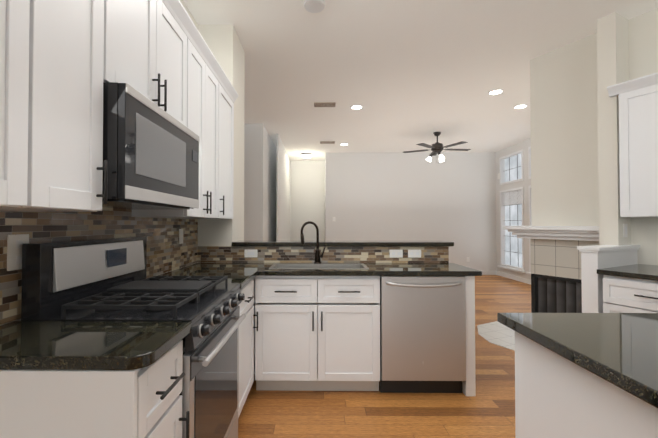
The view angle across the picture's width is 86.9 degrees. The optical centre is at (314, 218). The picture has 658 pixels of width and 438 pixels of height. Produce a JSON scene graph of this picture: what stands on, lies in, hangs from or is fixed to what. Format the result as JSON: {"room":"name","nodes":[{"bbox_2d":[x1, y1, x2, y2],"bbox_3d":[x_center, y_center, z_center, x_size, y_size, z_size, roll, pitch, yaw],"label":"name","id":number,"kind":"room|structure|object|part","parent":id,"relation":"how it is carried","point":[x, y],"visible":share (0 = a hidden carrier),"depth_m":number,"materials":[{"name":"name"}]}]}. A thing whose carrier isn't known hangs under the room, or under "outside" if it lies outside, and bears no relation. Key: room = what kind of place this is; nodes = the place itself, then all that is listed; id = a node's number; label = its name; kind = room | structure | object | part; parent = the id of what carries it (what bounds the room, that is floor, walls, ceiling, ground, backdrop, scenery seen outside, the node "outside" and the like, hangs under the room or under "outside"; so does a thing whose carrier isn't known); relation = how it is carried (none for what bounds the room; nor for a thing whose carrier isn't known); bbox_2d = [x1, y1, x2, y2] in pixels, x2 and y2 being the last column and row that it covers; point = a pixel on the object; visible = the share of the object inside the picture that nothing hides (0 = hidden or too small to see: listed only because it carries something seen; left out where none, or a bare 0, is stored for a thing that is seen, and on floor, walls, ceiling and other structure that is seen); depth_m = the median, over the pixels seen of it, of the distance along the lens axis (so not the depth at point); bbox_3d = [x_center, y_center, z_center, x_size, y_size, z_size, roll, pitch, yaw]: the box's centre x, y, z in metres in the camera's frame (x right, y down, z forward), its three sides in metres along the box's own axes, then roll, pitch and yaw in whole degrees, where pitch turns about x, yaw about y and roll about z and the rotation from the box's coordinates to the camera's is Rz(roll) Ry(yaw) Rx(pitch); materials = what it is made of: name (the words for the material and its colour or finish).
{"room":"kitchen","nodes":[
{"label":"kitchen","id":0,"kind":"room"},
{"bbox_2d":[0,0,197,324],"bbox_3d":[-1.180,-0.265,0.383,0.198,3.050,6.420,0,-1,1],"label":"wall","id":1,"kind":"structure","parent":0,"point":[189,12],"depth_m":2.83,"materials":[{"name":"white paint"}]},
{"bbox_2d":[0,0,43,211],"bbox_3d":[-0.917,-0.596,0.298,0.324,1.114,1.245,0,-1,1],"label":"upper cabinet","id":2,"kind":"object","parent":1,"relation":"attached to","point":[20,20],"depth_m":0.88,"materials":[{"name":"white wood"}]},
{"bbox_2d":[40,0,111,211],"bbox_3d":[-0.909,-0.585,1.076,0.324,1.114,0.311,0,-1,1],"label":"upper cabinet","id":3,"kind":"object","parent":1,"relation":"attached to","point":[61,61],"depth_m":1.08,"materials":[{"name":"white wood"}]},
{"bbox_2d":[0,207,199,324],"bbox_3d":[-1.060,0.154,1.831,0.010,0.426,2.530,0,-1,1],"label":"tile backsplash","id":4,"kind":"structure","parent":1,"relation":"attached to","point":[167,251],"depth_m":1.67,"materials":[{"name":"tile"}]},
{"bbox_2d":[7,234,28,270],"bbox_3d":[-1.057,0.118,1.238,0.008,0.125,0.085,0,-1,1],"label":"outlet","id":5,"kind":"object","parent":4,"relation":"attached to","point":[14,250],"visible":0.65,"depth_m":1.22,"materials":[{"name":"white plastic"}]},
{"bbox_2d":[179,229,182,243],"bbox_3d":[-1.041,0.135,2.706,0.008,0.115,0.070,0,-1,1],"label":"outlet","id":6,"kind":"object","parent":4,"relation":"attached to","point":[180,236],"visible":1,"depth_m":2.69,"materials":[{"name":"white plastic"}]},
{"bbox_2d":[112,0,191,130],"bbox_3d":[-0.903,-0.811,1.622,0.324,0.646,0.768,0,-1,1],"label":"upper cabinet","id":7,"kind":"object","parent":1,"relation":"attached to","point":[152,39],"depth_m":1.61,"materials":[{"name":"white wood"}]},
{"bbox_2d":[102,82,198,209],"bbox_3d":[-0.865,-0.270,1.615,0.397,0.423,0.760,0,-1,1],"label":"over-the-range microwave","id":8,"kind":"object","parent":7,"relation":"attached to","point":[151,152],"visible":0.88,"depth_m":1.39,"materials":[{"name":"silver"}]},
{"bbox_2d":[132,28,219,218],"bbox_3d":[-0.895,-0.566,2.319,0.324,1.114,0.625,0,-1,1],"label":"upper cabinet","id":9,"kind":"object","parent":1,"relation":"attached to","point":[205,70],"depth_m":2.31,"materials":[{"name":"white wood"}]},
{"bbox_2d":[220,72,235,218],"bbox_3d":[-0.889,-0.558,2.866,0.324,1.114,0.469,0,-1,1],"label":"upper cabinet","id":10,"kind":"object","parent":1,"relation":"attached to","point":[227,97],"depth_m":2.88,"materials":[{"name":"white wood"}]},
{"bbox_2d":[198,24,244,262],"bbox_3d":[-0.891,-0.221,3.345,0.316,3.050,0.490,0,-1,1],"label":"wall block","id":11,"kind":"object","parent":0,"point":[223,43],"visible":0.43,"depth_m":3.14,"materials":[{"name":"white paint"}]},
{"bbox_2d":[244,124,289,240],"bbox_3d":[-2.230,-0.151,8.004,3.035,3.050,3.640,0,-1,1],"label":"wall","id":12,"kind":"structure","parent":0,"point":[266,189],"depth_m":6.49,"materials":[{"name":"white paint"}]},
{"bbox_2d":[290,161,324,240],"bbox_3d":[-1.722,-0.123,9.893,4.010,3.050,0.150,0,-1,1],"label":"wall","id":13,"kind":"structure","parent":0,"point":[307,191],"depth_m":9.81,"materials":[{"name":"white paint"}]},
{"bbox_2d":[200,246,448,262],"bbox_3d":[0.079,0.195,3.078,2.202,0.382,0.010,0,-1,1],"label":"tile backsplash","id":14,"kind":"structure","parent":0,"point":[216,254],"depth_m":3.07,"materials":[{"name":"tile"}]},
{"bbox_2d":[244,249,257,256],"bbox_3d":[-0.566,0.305,3.073,0.115,0.070,0.009,0,-1,1],"label":"outlet","id":15,"kind":"object","parent":14,"relation":"attached to","point":[250,252],"visible":1,"depth_m":3.07,"materials":[{"name":"white plastic"}]},
{"bbox_2d":[390,250,402,257],"bbox_3d":[0.717,0.305,3.060,0.115,0.070,0.008,0,-1,1],"label":"outlet","id":16,"kind":"object","parent":14,"relation":"attached to","point":[396,253],"visible":1,"depth_m":3.06,"materials":[{"name":"white plastic"}]},
{"bbox_2d":[408,250,420,257],"bbox_3d":[0.879,0.305,3.058,0.115,0.070,0.008,0,-1,1],"label":"outlet","id":17,"kind":"object","parent":14,"relation":"attached to","point":[414,253],"visible":1,"depth_m":3.06,"materials":[{"name":"white plastic"}]},
{"bbox_2d":[238,275,530,437],"bbox_3d":[1.206,1.333,3.624,10.400,0.050,13.000,0,-1,1],"label":"floor","id":18,"kind":"structure","parent":0,"point":[487,410],"depth_m":2.37,"materials":[{"name":"brown wood"}]},
{"bbox_2d":[0,340,189,437],"bbox_3d":[-0.749,0.831,1.048,0.646,0.878,0.324,0,-1,1],"label":"base cabinet","id":19,"kind":"object","parent":18,"relation":"on","point":[145,402],"visible":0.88,"depth_m":0.89,"materials":[{"name":"white wood"}]},
{"bbox_2d":[0,321,191,369],"bbox_3d":[-0.747,0.373,1.054,0.630,0.035,0.327,0,-1,1],"label":"countertop","id":20,"kind":"structure","parent":19,"relation":"on","point":[79,345],"depth_m":0.99,"materials":[{"name":"stone"}]},
{"bbox_2d":[21,236,245,437],"bbox_3d":[-0.710,0.686,1.599,0.650,1.185,0.762,0,-1,1],"label":"range","id":21,"kind":"object","parent":18,"relation":"on","point":[103,279],"visible":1,"depth_m":1.41,"materials":[{"name":"black"}]},
{"bbox_2d":[238,278,257,417],"bbox_3d":[-0.733,0.853,2.526,0.646,0.878,1.084,0,-1,1],"label":"base cabinet","id":22,"kind":"object","parent":18,"relation":"on","point":[247,327],"visible":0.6,"depth_m":2.31,"materials":[{"name":"white wood"}]},
{"bbox_2d":[157,270,258,289],"bbox_3d":[-0.733,0.391,2.245,0.630,0.035,0.510,0,-1,1],"label":"countertop","id":23,"kind":"structure","parent":22,"relation":"on","point":[243,274],"depth_m":2.35,"materials":[{"name":"stone"}]},
{"bbox_2d":[176,263,481,275],"bbox_3d":[0.085,0.399,2.792,2.255,0.035,0.553,0,-1,1],"label":"countertop","id":24,"kind":"structure","parent":22,"relation":"on","point":[375,269],"depth_m":2.60,"materials":[{"name":"stone"}]},
{"bbox_2d":[300,221,325,263],"bbox_3d":[-0.014,0.201,2.969,0.215,0.363,0.124,0,-1,1],"label":"faucet","id":25,"kind":"object","parent":24,"relation":"on","point":[317,256],"visible":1,"depth_m":2.98,"materials":[{"name":"black metal"}]},
{"bbox_2d":[269,263,368,296],"bbox_3d":[0.032,0.487,2.799,0.762,0.218,0.332,0,-1,1],"label":"sink basin","id":26,"kind":"object","parent":24,"relation":"in","point":[317,266],"visible":0.25,"depth_m":2.94,"materials":[{"name":"silver metal"}]},
{"bbox_2d":[255,276,379,390],"bbox_3d":[0.022,0.857,2.785,0.925,0.878,0.553,0,-1,1],"label":"base cabinet","id":27,"kind":"object","parent":18,"relation":"on","point":[308,339],"visible":1,"depth_m":2.55,"materials":[{"name":"white wood"}]},
{"bbox_2d":[380,276,465,392],"bbox_3d":[0.794,0.858,2.763,0.612,0.875,0.578,0,-1,1],"label":"dishwasher","id":28,"kind":"object","parent":18,"relation":"on","point":[422,334],"visible":0.98,"depth_m":2.52,"materials":[{"name":"silver metal"}]},
{"bbox_2d":[462,276,475,395],"bbox_3d":[1.138,0.857,2.790,0.070,0.877,0.516,0,-1,1],"label":"peninsula end panel","id":29,"kind":"object","parent":18,"relation":"on","point":[468,386],"visible":0.29,"depth_m":2.53,"materials":[{"name":"white wood"}]},
{"bbox_2d":[477,321,514,350],"bbox_3d":[2.497,1.309,3.856,1.288,0.006,1.771,0,-1,1],"label":"hearth","id":30,"kind":"object","parent":18,"relation":"on","point":[498,333],"visible":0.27,"depth_m":3.93,"materials":[{"name":"white stone"}]},
{"bbox_2d":[515,331,657,437],"bbox_3d":[2.003,0.827,0.775,2.505,0.877,1.045,0,-1,1],"label":"base cabinet","id":31,"kind":"object","parent":18,"relation":"on","point":[557,395],"depth_m":1.03,"materials":[{"name":"white wood"}]},
{"bbox_2d":[497,313,657,407],"bbox_3d":[1.991,0.369,0.777,2.590,0.035,1.094,0,-1,1],"label":"countertop","id":32,"kind":"structure","parent":31,"relation":"on","point":[619,350],"depth_m":1.01,"materials":[{"name":"stone"}]},
{"bbox_2d":[603,275,657,312],"bbox_3d":[2.540,0.852,2.452,0.657,0.878,0.578,0,-1,-23],"label":"base cabinet","id":33,"kind":"object","parent":18,"relation":"on","point":[627,295],"visible":0.33,"depth_m":2.46,"materials":[{"name":"white wood"}]},
{"bbox_2d":[597,264,657,280],"bbox_3d":[2.690,0.391,2.239,0.847,0.035,1.215,0,-1,-28],"label":"countertop","id":34,"kind":"structure","parent":33,"relation":"on","point":[643,271],"depth_m":2.54,"materials":[{"name":"stone"}]},
{"bbox_2d":[325,152,495,270],"bbox_3d":[2.472,-0.132,9.293,4.390,3.050,1.260,0,-1,1],"label":"wall","id":35,"kind":"structure","parent":0,"point":[400,196],"depth_m":8.67,"materials":[{"name":"white paint"}]},
{"bbox_2d":[482,271,495,274],"bbox_3d":[2.389,1.333,8.636,4.240,0.100,0.014,0,-1,1],"label":"baseboard","id":36,"kind":"structure","parent":35,"relation":"attached to","point":[483,272],"depth_m":8.61,"materials":[{"name":"white"}]},
{"bbox_2d":[183,0,657,160],"bbox_3d":[1.206,-1.771,3.671,10.400,0.060,13.000,0,-1,1],"label":"ceiling","id":37,"kind":"structure","parent":0,"point":[408,75],"depth_m":3.90,"materials":[{"name":"white paint"}]},
{"bbox_2d":[301,153,312,158],"bbox_3d":[-0.208,-1.605,8.884,0.300,0.114,0.300,0,-1,1],"label":"pendant light","id":38,"kind":"object","parent":37,"relation":"attached to","point":[306,155],"visible":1,"depth_m":8.79,"materials":[{"name":"glass"}]},
{"bbox_2d":[303,0,325,12],"bbox_3d":[-0.003,-1.736,2.823,0.180,0.033,0.180,0,-1,1],"label":"smoke detector","id":39,"kind":"object","parent":37,"relation":"in","point":[314,6],"visible":1,"depth_m":2.80,"materials":[{"name":"white plastic"}]},
{"bbox_2d":[314,102,335,106],"bbox_3d":[0.149,-1.712,5.201,0.320,0.011,0.180,0,-1,1],"label":"ceiling vent","id":40,"kind":"object","parent":37,"relation":"in","point":[324,104],"visible":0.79,"depth_m":5.17,"materials":[{"name":"beige metal"}]},
{"bbox_2d":[320,141,334,143],"bbox_3d":[0.274,-1.676,7.600,0.320,0.011,0.180,0,-1,1],"label":"ceiling vent","id":41,"kind":"object","parent":37,"relation":"in","point":[327,142],"visible":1,"depth_m":7.58,"materials":[{"name":"beige metal"}]},
{"bbox_2d":[351,105,362,108],"bbox_3d":[0.642,-1.712,5.316,0.190,0.008,0.190,0,-1,1],"label":"recessed light","id":42,"kind":"object","parent":37,"relation":"in","point":[357,107],"visible":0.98,"depth_m":5.32,"materials":[{"name":"white"}]},
{"bbox_2d":[403,132,470,161],"bbox_3d":[2.424,-1.384,6.821,1.279,0.619,1.286,0,-1,1],"label":"fan","id":43,"kind":"object","parent":37,"relation":"hanging from","point":[437,147],"visible":1,"depth_m":6.74,"materials":[{"name":"black metal"}]},
{"bbox_2d":[488,89,503,94],"bbox_3d":[2.453,-1.721,4.707,0.190,0.008,0.190,0,-1,1],"label":"recessed light","id":44,"kind":"object","parent":37,"relation":"in","point":[495,91],"visible":0.96,"depth_m":4.68,"materials":[{"name":"white"}]},
{"bbox_2d":[513,104,527,108],"bbox_3d":[3.134,-1.712,5.289,0.190,0.008,0.190,0,-1,1],"label":"recessed light","id":45,"kind":"object","parent":37,"relation":"in","point":[520,106],"visible":0.96,"depth_m":5.27,"materials":[{"name":"white"}]},
{"bbox_2d":[495,138,530,279],"bbox_3d":[4.565,-0.170,6.779,0.150,3.050,3.725,0,-1,1],"label":"wall","id":46,"kind":"structure","parent":0,"point":[524,145],"depth_m":7.69,"materials":[{"name":"white paint"}]},
{"bbox_2d":[496,271,530,284],"bbox_3d":[4.482,1.305,6.739,0.012,0.100,3.690,0,-1,1],"label":"baseboard","id":47,"kind":"structure","parent":46,"relation":"attached to","point":[516,278],"depth_m":7.80,"materials":[{"name":"white"}]},
{"bbox_2d":[497,146,530,274],"bbox_3d":[4.516,-0.176,7.372,0.160,2.660,2.200,0,-1,1],"label":"window","id":48,"kind":"structure","parent":46,"relation":"in","point":[503,265],"depth_m":8.02,"materials":[{"name":"white glass"}]},
{"bbox_2d":[502,189,521,205],"bbox_3d":[4.529,-0.500,7.377,0.025,0.328,2.020,0,-1,1],"label":"window blinds","id":49,"kind":"object","parent":48,"relation":"attached to","point":[517,198],"visible":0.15,"depth_m":7.97,"materials":[{"name":"white plastic"}]},
{"bbox_3d":[4.591,-0.196,7.371,0.010,2.530,2.030,0,-1,1],"label":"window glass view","id":50,"kind":"part","parent":48,"relation":"part of","materials":[{"name":"glass"}]},
{"bbox_2d":[530,8,657,264],"bbox_3d":[4.352,-0.254,1.106,4.055,3.050,7.625,0,-1,1],"label":"wall","id":51,"kind":"structure","parent":0,"point":[564,134],"depth_m":3.42,"materials":[{"name":"white paint"}]},
{"bbox_2d":[503,226,598,240],"bbox_3d":[2.830,0.144,3.831,1.494,0.135,1.568,0,-1,1],"label":"mantel","id":52,"kind":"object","parent":51,"relation":"attached to","point":[585,233],"depth_m":3.40,"materials":[{"name":"white wood"}]},
{"bbox_2d":[531,274,581,312],"bbox_3d":[2.769,0.948,3.631,0.626,0.720,0.626,0,-1,-28],"label":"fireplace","id":53,"kind":"object","parent":51,"relation":"attached to","point":[552,294],"visible":0.23,"depth_m":3.58,"materials":[{"name":"black metal"}]},
{"bbox_2d":[530,239,599,279],"bbox_3d":[2.784,0.399,3.693,0.886,0.380,1.116,0,-1,1],"label":"trim","id":54,"kind":"structure","parent":51,"relation":"attached to","point":[556,258],"depth_m":3.53,"materials":[{"name":"beige tile"}]},
{"bbox_2d":[607,85,614,96],"bbox_3d":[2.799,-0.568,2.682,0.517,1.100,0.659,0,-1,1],"label":"crown molding","id":55,"kind":"structure","parent":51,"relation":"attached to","point":[611,91],"depth_m":2.91,"materials":[{"name":"white wood"}]},
{"bbox_2d":[615,72,657,216],"bbox_3d":[2.679,-0.570,2.617,0.311,1.098,0.539,0,-1,1],"label":"upper cabinet","id":56,"kind":"object","parent":51,"relation":"attached to","point":[638,130],"depth_m":2.77,"materials":[{"name":"white wood"}]},
{"bbox_2d":[577,244,639,312],"bbox_3d":[2.432,0.758,2.853,0.719,1.078,0.150,0,-1,-28],"label":"wall","id":57,"kind":"structure","parent":0,"point":[594,258],"depth_m":2.71,"materials":[{"name":"white paint"}]},
{"bbox_2d":[597,12,630,244],"bbox_3d":[2.618,-0.226,3.029,0.240,3.050,0.133,0,-1,-28],"label":"pilaster","id":58,"kind":"object","parent":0,"point":[612,51],"visible":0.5,"depth_m":2.98,"materials":[{"name":"white paint"}]},
{"bbox_2d":[623,224,627,236],"bbox_3d":[2.652,0.098,2.962,0.070,0.115,0.009,0,-1,-28],"label":"outlet","id":59,"kind":"object","parent":58,"relation":"attached to","point":[625,230],"visible":1,"depth_m":2.95,"materials":[{"name":"white plastic"}]},
{"bbox_3d":[0.224,0.772,3.143,1.914,1.058,0.140,0,-1,1],"label":"wall","id":60,"kind":"structure","parent":0,"visible":0},
{"bbox_2d":[232,241,453,245],"bbox_3d":[0.243,0.223,3.193,1.947,0.035,0.315,0,-1,1],"label":"bar","id":61,"kind":"object","parent":60,"relation":"on","point":[343,243],"visible":0.98,"depth_m":3.04,"materials":[{"name":"black stone"}]}
]}

